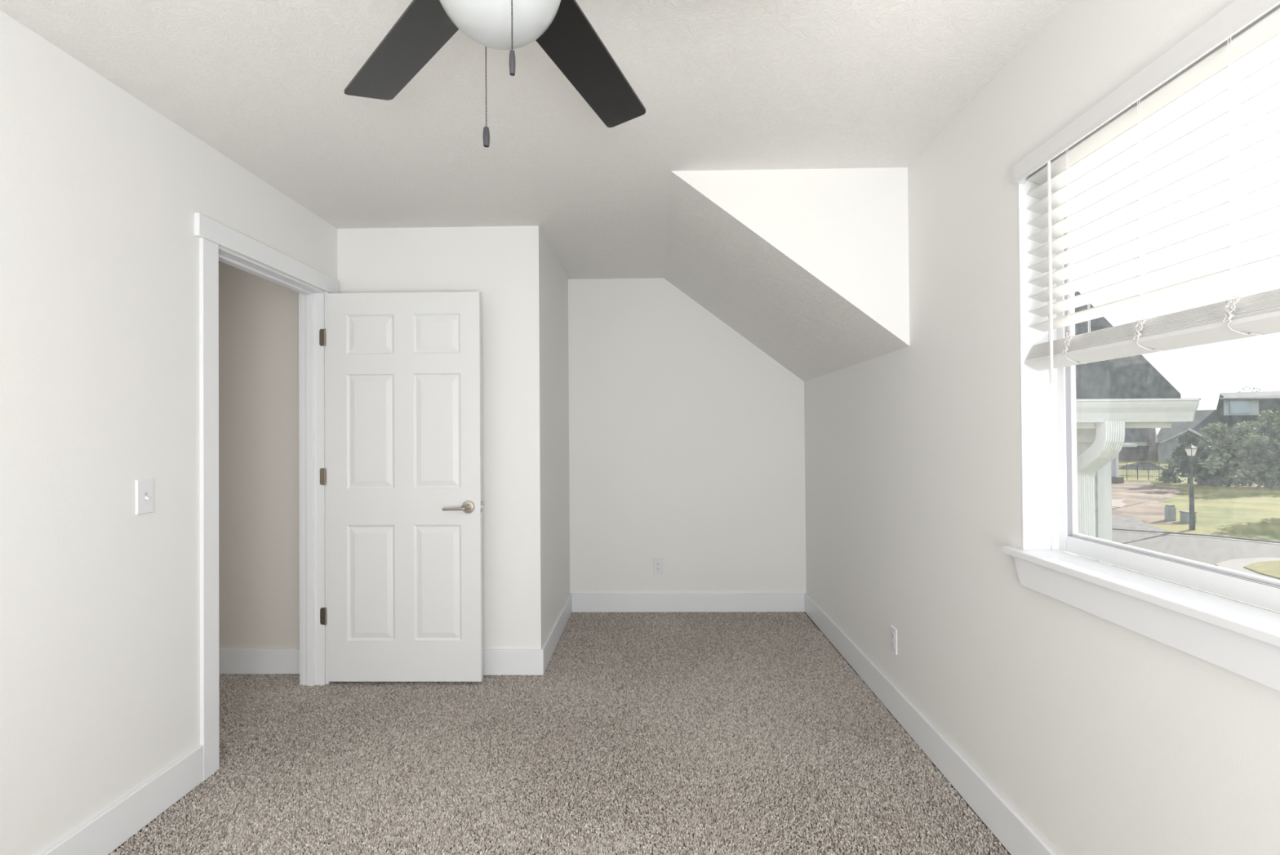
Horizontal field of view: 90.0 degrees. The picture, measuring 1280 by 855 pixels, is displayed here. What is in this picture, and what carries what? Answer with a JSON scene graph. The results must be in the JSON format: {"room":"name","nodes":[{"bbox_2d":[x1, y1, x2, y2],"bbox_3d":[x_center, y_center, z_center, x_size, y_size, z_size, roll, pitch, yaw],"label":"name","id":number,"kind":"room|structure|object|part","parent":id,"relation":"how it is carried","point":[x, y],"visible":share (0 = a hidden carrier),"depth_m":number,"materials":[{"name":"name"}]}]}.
{"room":"empty bedroom","nodes":[
{"label":"empty bedroom","id":0,"kind":"room"},
{"bbox_2d":[0,10,337,854],"bbox_3d":[-1.777,0.102,0.375,0.114,2.445,6.280,0,-1,1],"label":"wall","id":1,"kind":"structure","parent":0,"point":[101,193],"depth_m":1.98,"materials":[{"name":"white paint"}]},
{"bbox_2d":[40,744,203,854],"bbox_3d":[-1.716,1.250,-0.174,0.015,0.138,5.204,0,-1,1],"label":"baseboard","id":2,"kind":"structure","parent":1,"relation":"attached to","point":[102,834],"depth_m":2.10,"materials":[{"name":"white paint"}]},
{"bbox_2d":[135,478,153,515],"bbox_3d":[-1.674,0.234,2.172,0.018,0.118,0.074,0,-1,1],"label":"light switch","id":3,"kind":"object","parent":1,"relation":"attached to","point":[144,487],"visible":1,"depth_m":2.17,"materials":[{"name":"white plastic"}]},
{"bbox_2d":[194,213,338,780],"bbox_3d":[-1.724,0.270,2.947,0.157,2.152,1.073,0,-1,1],"label":"door frame","id":4,"kind":"structure","parent":1,"relation":"attached to","point":[211,233],"depth_m":2.79,"materials":[{"name":"white paint"}]},
{"bbox_3d":[-1.668,0.308,2.480,0.016,2.066,0.088,0,-1,1],"label":"casing","id":5,"kind":"part","parent":4,"relation":"part of","materials":[{"name":"white paint"}]},
{"bbox_3d":[-1.795,0.271,2.950,0.016,2.152,1.016,0,-1,1],"label":"hall casing","id":6,"kind":"part","parent":4,"relation":"part of","materials":[{"name":"white paint"}]},
{"bbox_3d":[-1.664,-0.763,2.954,0.021,0.086,1.073,0,-1,1],"label":"head casing","id":7,"kind":"part","parent":4,"relation":"part of","materials":[{"name":"white paint"}]},
{"bbox_3d":[-1.649,0.317,3.413,0.016,2.066,0.088,0,-1,1],"label":"casing","id":8,"kind":"part","parent":4,"relation":"part of","materials":[{"name":"white paint"}]},
{"bbox_2d":[319,291,484,680],"bbox_3d":[-1.250,0.309,3.358,0.858,2.032,0.154,0,-1,1],"label":"door","id":9,"kind":"structure","parent":1,"relation":"in","point":[404,476],"depth_m":3.35,"materials":[{"name":"white paint"}]},
{"bbox_3d":[-0.950,0.415,3.302,0.129,0.023,0.055,0,-1,1],"label":"lever","id":10,"kind":"part","parent":9,"relation":"part of","materials":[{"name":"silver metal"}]},
{"bbox_3d":[-0.895,0.414,3.330,0.067,0.067,0.020,0,-1,1],"label":"handle","id":11,"kind":"part","parent":9,"relation":"part of","materials":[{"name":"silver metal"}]},
{"bbox_2d":[218,226,544,648],"bbox_3d":[-1.786,0.130,3.576,2.483,2.445,0.120,0,-1,1],"label":"wall","id":12,"kind":"structure","parent":0,"point":[504,264],"depth_m":3.52,"materials":[{"name":"white paint"}]},
{"bbox_2d":[218,648,299,673],"bbox_3d":[-2.391,1.287,3.526,1.258,0.138,0.015,0,-1,1],"label":"baseboard","id":13,"kind":"structure","parent":12,"relation":"attached to","point":[231,660],"depth_m":3.51,"materials":[{"name":"white paint"}]},
{"bbox_2d":[483,648,543,675],"bbox_3d":[-1.086,1.277,3.484,1.126,0.138,0.015,0,-1,1],"label":"baseboard","id":14,"kind":"structure","parent":12,"relation":"attached to","point":[495,661],"depth_m":3.47,"materials":[{"name":"white paint"}]},
{"bbox_2d":[0,0,1067,381],"bbox_3d":[-0.961,-0.786,0.975,4.490,0.871,7.736,0,-1,1],"label":"ceiling","id":15,"kind":"structure","parent":0,"point":[721,85],"depth_m":2.25,"materials":[{"name":"white paint"}]},
{"bbox_2d":[344,0,645,147],"bbox_3d":[-0.225,-0.834,1.156,1.257,0.584,1.211,-1,-1,25],"label":"ceiling fan","id":16,"kind":"object","parent":15,"relation":"hanging from","point":[561,28],"visible":1,"depth_m":1.37,"materials":[{"name":"black wood"}]},
{"bbox_3d":[-0.515,-0.832,1.413,0.117,0.025,0.515,0,-1,-41],"label":"blade","id":17,"kind":"part","parent":16,"relation":"part of","materials":[{"name":"black wood"}]},
{"bbox_3d":[-0.297,-0.694,1.232,0.003,0.234,0.003,0,-1,-21],"label":"pull chain","id":18,"kind":"part","parent":16,"relation":"part of","materials":[{"name":"grey metal"}]},
{"bbox_3d":[-0.245,-0.733,1.107,0.225,0.126,0.225,0,-1,1],"label":"lamp shade","id":19,"kind":"part","parent":16,"relation":"part of","materials":[{"name":"white glass"}]},
{"bbox_3d":[-0.199,-0.699,0.995,0.003,0.230,0.003,-1,-1,24],"label":"pull chain","id":20,"kind":"part","parent":16,"relation":"part of","materials":[{"name":"grey metal"}]},
{"bbox_3d":[-0.115,-0.834,1.494,0.117,0.025,0.515,-1,-1,19],"label":"blade","id":21,"kind":"part","parent":16,"relation":"part of","materials":[{"name":"black wood"}]},
{"bbox_2d":[542,232,569,641],"bbox_3d":[-0.592,0.126,4.160,0.120,2.445,1.096,0,-1,1],"label":"wall","id":22,"kind":"structure","parent":0,"point":[555,282],"depth_m":4.05,"materials":[{"name":"white paint"}]},
{"bbox_2d":[541,593,572,673],"bbox_3d":[-0.518,1.278,4.081,0.015,0.138,1.201,0,-1,1],"label":"baseboard","id":23,"kind":"structure","parent":22,"relation":"attached to","point":[553,638],"depth_m":3.94,"materials":[{"name":"white paint"}]},
{"bbox_2d":[108,611,1010,854],"bbox_3d":[-0.946,1.385,0.956,4.490,0.116,7.736,0,-1,1],"label":"floor","id":24,"kind":"structure","parent":0,"point":[640,733],"depth_m":2.54,"materials":[{"name":"grey carpet"}]},
{"bbox_2d":[568,278,806,592],"bbox_3d":[0.363,0.124,4.749,2.007,2.445,0.120,0,-1,1],"label":"wall","id":25,"kind":"structure","parent":0,"point":[686,438],"depth_m":4.69,"materials":[{"name":"white paint"}]},
{"bbox_2d":[653,558,662,573],"bbox_3d":[0.133,1.015,4.682,0.071,0.116,0.008,0,-1,1],"label":"wall outlet","id":26,"kind":"object","parent":25,"relation":"attached to","point":[657,562],"visible":1,"depth_m":4.68,"materials":[{"name":"white plastic"}]},
{"bbox_2d":[569,592,804,612],"bbox_3d":[0.342,1.277,4.672,1.710,0.138,0.015,0,-1,1],"label":"baseboard","id":27,"kind":"structure","parent":25,"relation":"attached to","point":[580,602],"depth_m":4.67,"materials":[{"name":"white paint"}]},
{"bbox_2d":[671,167,909,346],"bbox_3d":[0.648,-0.732,2.775,1.020,0.771,0.012,0,-1,1],"label":"wall","id":28,"kind":"structure","parent":0,"point":[847,228],"depth_m":2.77,"materials":[{"name":"white paint"}]},
{"bbox_2d":[804,0,1279,854],"bbox_3d":[1.208,0.085,0.923,0.163,2.445,7.496,0,-1,1],"label":"wall","id":29,"kind":"structure","parent":0,"point":[1104,736],"depth_m":2.03,"materials":[{"name":"white paint"}]},
{"bbox_2d":[890,624,897,654],"bbox_3d":[1.171,0.980,2.957,0.008,0.116,0.071,0,-1,1],"label":"wall outlet","id":30,"kind":"object","parent":29,"relation":"attached to","point":[893,630],"visible":1,"depth_m":2.95,"materials":[{"name":"white plastic"}]},
{"bbox_2d":[804,592,1057,854],"bbox_3d":[1.128,1.238,0.915,0.015,0.138,7.496,0,-1,1],"label":"baseboard","id":31,"kind":"structure","parent":29,"relation":"attached to","point":[1013,832],"depth_m":2.44,"materials":[{"name":"white paint"}]},
{"bbox_2d":[1001,175,1279,691],"bbox_3d":[1.183,-0.167,1.178,0.167,1.257,1.620,0,-1,1],"label":"window","id":32,"kind":"structure","parent":29,"relation":"in","point":[1242,639],"depth_m":1.66,"materials":[{"name":"white paint"}]},
{"bbox_3d":[1.170,0.370,1.173,0.133,0.021,1.620,0,-1,1],"label":"sill","id":33,"kind":"part","parent":32,"relation":"part of","materials":[{"name":"white paint"}]},
{"bbox_2d":[1013,0,1279,382],"bbox_3d":[1.157,-0.463,1.181,0.097,0.672,1.479,0,-1,1],"label":"window blind","id":34,"kind":"object","parent":32,"relation":"attached to","point":[1224,75],"visible":1,"depth_m":1.40,"materials":[{"name":"white plastic"}]},
{"bbox_3d":[1.155,-0.212,1.707,0.025,0.090,0.056,0,-1,-26],"label":"lift cord","id":35,"kind":"part","parent":34,"relation":"part of","materials":[{"name":"white fabric"}]},
{"bbox_3d":[1.181,-0.491,1.726,0.056,0.530,0.008,0,-1,1],"label":"ladder cord","id":36,"kind":"part","parent":34,"relation":"part of","materials":[{"name":"white fabric"}]},
{"bbox_3d":[1.150,-0.214,1.452,0.025,0.090,0.056,0,-1,-26],"label":"lift cord","id":37,"kind":"part","parent":34,"relation":"part of","materials":[{"name":"white fabric"}]},
{"bbox_3d":[1.176,-0.493,1.471,0.056,0.530,0.008,0,-1,1],"label":"ladder cord","id":38,"kind":"part","parent":34,"relation":"part of","materials":[{"name":"white fabric"}]},
{"bbox_3d":[1.160,-0.192,1.179,0.049,0.034,1.473,0,-1,1],"label":"rail","id":39,"kind":"part","parent":34,"relation":"part of","materials":[{"name":"white plastic"}]},
{"bbox_3d":[1.145,-0.216,1.220,0.025,0.090,0.056,0,-1,-26],"label":"lift cord","id":40,"kind":"part","parent":34,"relation":"part of","materials":[{"name":"white fabric"}]},
{"bbox_3d":[1.171,-0.495,1.239,0.056,0.530,0.008,0,-1,1],"label":"ladder cord","id":41,"kind":"part","parent":34,"relation":"part of","materials":[{"name":"white fabric"}]},
{"bbox_3d":[1.249,-0.218,1.177,0.034,1.154,1.498,0,-1,1],"label":"frame","id":42,"kind":"part","parent":32,"relation":"part of","materials":[{"name":"white plastic"}]},
{"bbox_3d":[1.256,-0.221,1.177,0.014,1.070,1.420,0,-1,1],"label":"sash","id":43,"kind":"part","parent":32,"relation":"part of","materials":[{"name":"white plastic"}]},
{"label":"outside","id":44,"kind":"structure","parent":0,"visible":0},
{"bbox_2d":[1119,459,1279,541],"bbox_3d":[102.442,4.746,117.911,320.000,0.500,360.000,0,-1,1],"label":"lawn","id":45,"kind":"structure","parent":44,"point":[1253,512],"depth_m":34.16,"materials":[{"name":"green plant"}]},
{"bbox_2d":[1111,443,1137,483],"bbox_3d":[33.889,1.991,54.712,10.250,4.900,9.200,0,-1,1],"label":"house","id":46,"kind":"structure","parent":45,"relation":"on","point":[1115,477],"depth_m":50.57,"materials":[{"name":"grey"}]},
{"bbox_3d":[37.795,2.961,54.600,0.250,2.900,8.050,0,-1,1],"label":"corner post","id":47,"kind":"part","parent":46,"relation":"part of","materials":[{"name":"grey"}]},
{"bbox_2d":[1074,291,1200,564],"bbox_3d":[2.448,0.042,8.349,1.996,8.443,9.007,0,-1,1],"label":"house wing","id":48,"kind":"object","parent":45,"relation":"on","point":[1113,396],"visible":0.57,"depth_m":3.96,"materials":[{"name":"grey"}]},
{"bbox_2d":[1118,427,1158,460],"bbox_3d":[69.143,1.545,90.357,13.422,5.892,10.500,0,-1,1],"label":"brick house","id":49,"kind":"structure","parent":45,"relation":"on","point":[1145,438],"depth_m":86.61,"materials":[{"name":"grey"}]},
{"bbox_3d":[68.732,1.040,85.268,0.327,1.997,0.300,0,-1,1],"label":"white trim","id":50,"kind":"part","parent":49,"relation":"part of","materials":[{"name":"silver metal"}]},
{"bbox_2d":[1111,514,1167,531],"bbox_3d":[21.590,4.295,29.805,3.687,0.010,7.722,-1,-1,29],"label":"gravel","id":51,"kind":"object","parent":45,"relation":"on","point":[1117,522],"visible":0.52,"depth_m":28.16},
{"bbox_2d":[1119,462,1164,470],"bbox_3d":[58.050,4.420,74.086,14.185,0.010,16.750,0,-1,1],"label":"driveway","id":52,"kind":"structure","parent":45,"relation":"on","point":[1140,464],"depth_m":72.01,"materials":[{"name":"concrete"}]},
{"bbox_2d":[1119,462,1168,479],"bbox_3d":[41.332,3.648,53.164,4.460,1.450,0.050,-1,-1,19],"label":"iron fence","id":53,"kind":"object","parent":45,"relation":"on","point":[1158,466],"visible":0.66,"depth_m":53.12,"materials":[{"name":"black"}]},
{"bbox_2d":[1111,481,1188,524],"bbox_3d":[31.247,4.322,40.157,5.894,0.010,28.737,-1,-1,35],"label":"driveway","id":54,"kind":"structure","parent":45,"relation":"on","point":[1142,503],"depth_m":38.78,"materials":[{"name":"beige concrete"}]},
{"bbox_2d":[1111,498,1126,506],"bbox_3d":[26.884,4.311,36.934,1.854,0.010,5.135,-1,-1,37],"label":"pad","id":55,"kind":"object","parent":54,"relation":"on","point":[1115,503],"visible":0.42,"depth_m":36.24,"materials":[{"name":"grey concrete"}]},
{"bbox_2d":[1160,468,1168,482],"bbox_3d":[41.890,3.804,50.980,0.720,1.141,0.738,0,-1,1],"label":"shrub","id":56,"kind":"object","parent":45,"relation":"on","point":[1162,473],"visible":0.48,"depth_m":50.98,"materials":[{"name":"green plant"}]},
{"bbox_2d":[1164,504,1176,520],"bbox_3d":[24.503,3.929,29.577,0.340,0.720,0.260,0,-1,1],"label":"utility pedestal","id":57,"kind":"object","parent":45,"relation":"on","point":[1170,510],"visible":1,"depth_m":29.45,"materials":[{"name":"grey"}]},
{"bbox_3d":[24.500,3.619,29.580,0.280,0.100,0.220,0,-1,1],"label":"lid","id":58,"kind":"part","parent":57,"relation":"part of","materials":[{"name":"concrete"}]},
{"bbox_2d":[1155,431,1203,483],"bbox_3d":[42.371,2.353,50.057,2.801,4.166,3.357,0,-1,1],"label":"evergreen tree","id":59,"kind":"object","parent":45,"relation":"on","point":[1186,438],"visible":0.64,"depth_m":49.53,"materials":[{"name":"green plant"}]},
{"bbox_2d":[1178,510,1196,522],"bbox_3d":[24.866,4.040,29.037,0.450,0.478,0.440,0,-1,1],"label":"utility box","id":60,"kind":"object","parent":45,"relation":"on","point":[1184,514],"visible":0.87,"depth_m":28.96,"materials":[{"name":"grey metal"}]},
{"bbox_3d":[24.864,3.832,29.039,0.450,0.060,0.440,0,-1,1],"label":"lid","id":61,"kind":"part","parent":60,"relation":"part of","materials":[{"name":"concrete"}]},
{"bbox_2d":[1157,428,1219,462],"bbox_3d":[73.498,2.268,85.111,13.392,4.292,6.400,0,-1,1],"label":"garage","id":62,"kind":"structure","parent":45,"relation":"on","point":[1166,446],"depth_m":82.60,"materials":[{"name":"grey"}]},
{"bbox_3d":[70.377,1.206,82.033,7.292,2.064,0.100,0,-1,1],"label":"rake trim","id":63,"kind":"part","parent":62,"relation":"part of","materials":[{"name":"grey"}]},
{"bbox_2d":[1183,444,1197,529],"bbox_3d":[23.085,2.479,26.787,0.346,3.588,0.346,0,-1,-11],"label":"street lamp","id":64,"kind":"object","parent":45,"relation":"on","point":[1190,450],"visible":1,"depth_m":26.73,"materials":[{"name":"black metal"}]},
{"bbox_3d":[23.074,1.030,26.799,0.290,0.290,0.290,0,-1,-11],"label":"lantern glass","id":65,"kind":"part","parent":64,"relation":"part of","materials":[{"name":"white glass"}]},
{"bbox_3d":[23.087,2.729,26.785,0.210,3.088,0.205,0,-1,1],"label":"post","id":66,"kind":"part","parent":64,"relation":"part of","materials":[{"name":"black metal"}]},
{"bbox_2d":[1185,442,1226,484],"bbox_3d":[43.002,2.771,48.454,2.821,3.366,2.466,0,-1,1],"label":"evergreen tree","id":67,"kind":"object","parent":45,"relation":"on","point":[1202,477],"visible":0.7,"depth_m":48.05,"materials":[{"name":"green plant"}]},
{"bbox_2d":[1155,391,1279,459],"bbox_3d":[97.765,-0.801,95.548,55.572,10.260,18.000,0,-1,1],"label":"house","id":68,"kind":"structure","parent":45,"relation":"on","point":[1233,407],"depth_m":89.95,"materials":[{"name":"grey"}]},
{"bbox_2d":[1197,421,1262,485],"bbox_3d":[43.472,1.891,47.110,4.134,4.976,3.495,0,-1,-45],"label":"leafy tree","id":69,"kind":"object","parent":45,"relation":"on","point":[1228,477],"visible":0.91,"depth_m":46.84,"materials":[{"name":"green plant"}]},
{"bbox_2d":[1219,427,1264,485],"bbox_3d":[44.766,2.202,47.634,2.959,4.367,2.872,0,-1,1],"label":"evergreen tree","id":70,"kind":"object","parent":45,"relation":"on","point":[1250,483],"visible":0.17,"depth_m":47.13,"materials":[{"name":"green plant"}]},
{"bbox_2d":[1239,385,1260,391],"bbox_3d":[110.674,-1.590,115.782,6.676,12.015,5.156,0,-1,1],"label":"leafy tree","id":71,"kind":"object","parent":45,"relation":"on","point":[1255,385],"visible":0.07,"depth_m":116.37,"materials":[{"name":"green plant"}]},
{"bbox_2d":[1233,408,1279,488],"bbox_3d":[45.066,1.484,45.986,3.737,5.767,3.917,-1,-1,23],"label":"leafy tree","id":72,"kind":"object","parent":45,"relation":"on","point":[1261,469],"visible":0.91,"depth_m":45.48,"materials":[{"name":"green plant"}]},
{"bbox_2d":[1257,404,1279,487],"bbox_3d":[46.137,1.193,45.403,4.266,6.292,4.080,0,-1,1],"label":"leafy tree","id":73,"kind":"object","parent":45,"relation":"on","point":[1277,463],"visible":0.43,"depth_m":45.52,"materials":[{"name":"green plant"}]},
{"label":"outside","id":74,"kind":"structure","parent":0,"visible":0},
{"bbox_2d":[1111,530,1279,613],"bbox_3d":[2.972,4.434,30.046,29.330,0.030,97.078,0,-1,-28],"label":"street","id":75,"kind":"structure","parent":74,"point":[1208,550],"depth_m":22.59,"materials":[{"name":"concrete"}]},
{"bbox_2d":[1111,529,1279,544],"bbox_3d":[7.452,4.441,37.088,8.746,0.014,91.248,0,-1,-37],"label":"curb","id":76,"kind":"object","parent":75,"relation":"on","point":[1242,540],"visible":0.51,"depth_m":24.89,"materials":[{"name":"concrete"}]},
{"bbox_2d":[1111,528,1279,542],"bbox_3d":[7.668,4.433,37.233,8.510,0.089,91.309,0,-1,-37],"label":"curb","id":77,"kind":"object","parent":75,"relation":"on","point":[1234,537],"visible":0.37,"depth_m":25.05,"materials":[{"name":"grey concrete"}]},
{"bbox_2d":[1214,556,1279,580],"bbox_3d":[21.171,4.143,16.027,8.292,0.038,9.761,0,-1,-23],"label":"curb","id":78,"kind":"object","parent":75,"relation":"on","point":[1237,564],"visible":0.47,"depth_m":19.61,"materials":[{"name":"concrete"}]},
{"bbox_2d":[1244,560,1279,578],"bbox_3d":[21.172,4.108,15.975,7.616,0.028,8.564,0,-1,-22],"label":"grass","id":79,"kind":"structure","parent":78,"relation":"on","point":[1271,568],"depth_m":18.87,"materials":[{"name":"green plant"}]}
]}

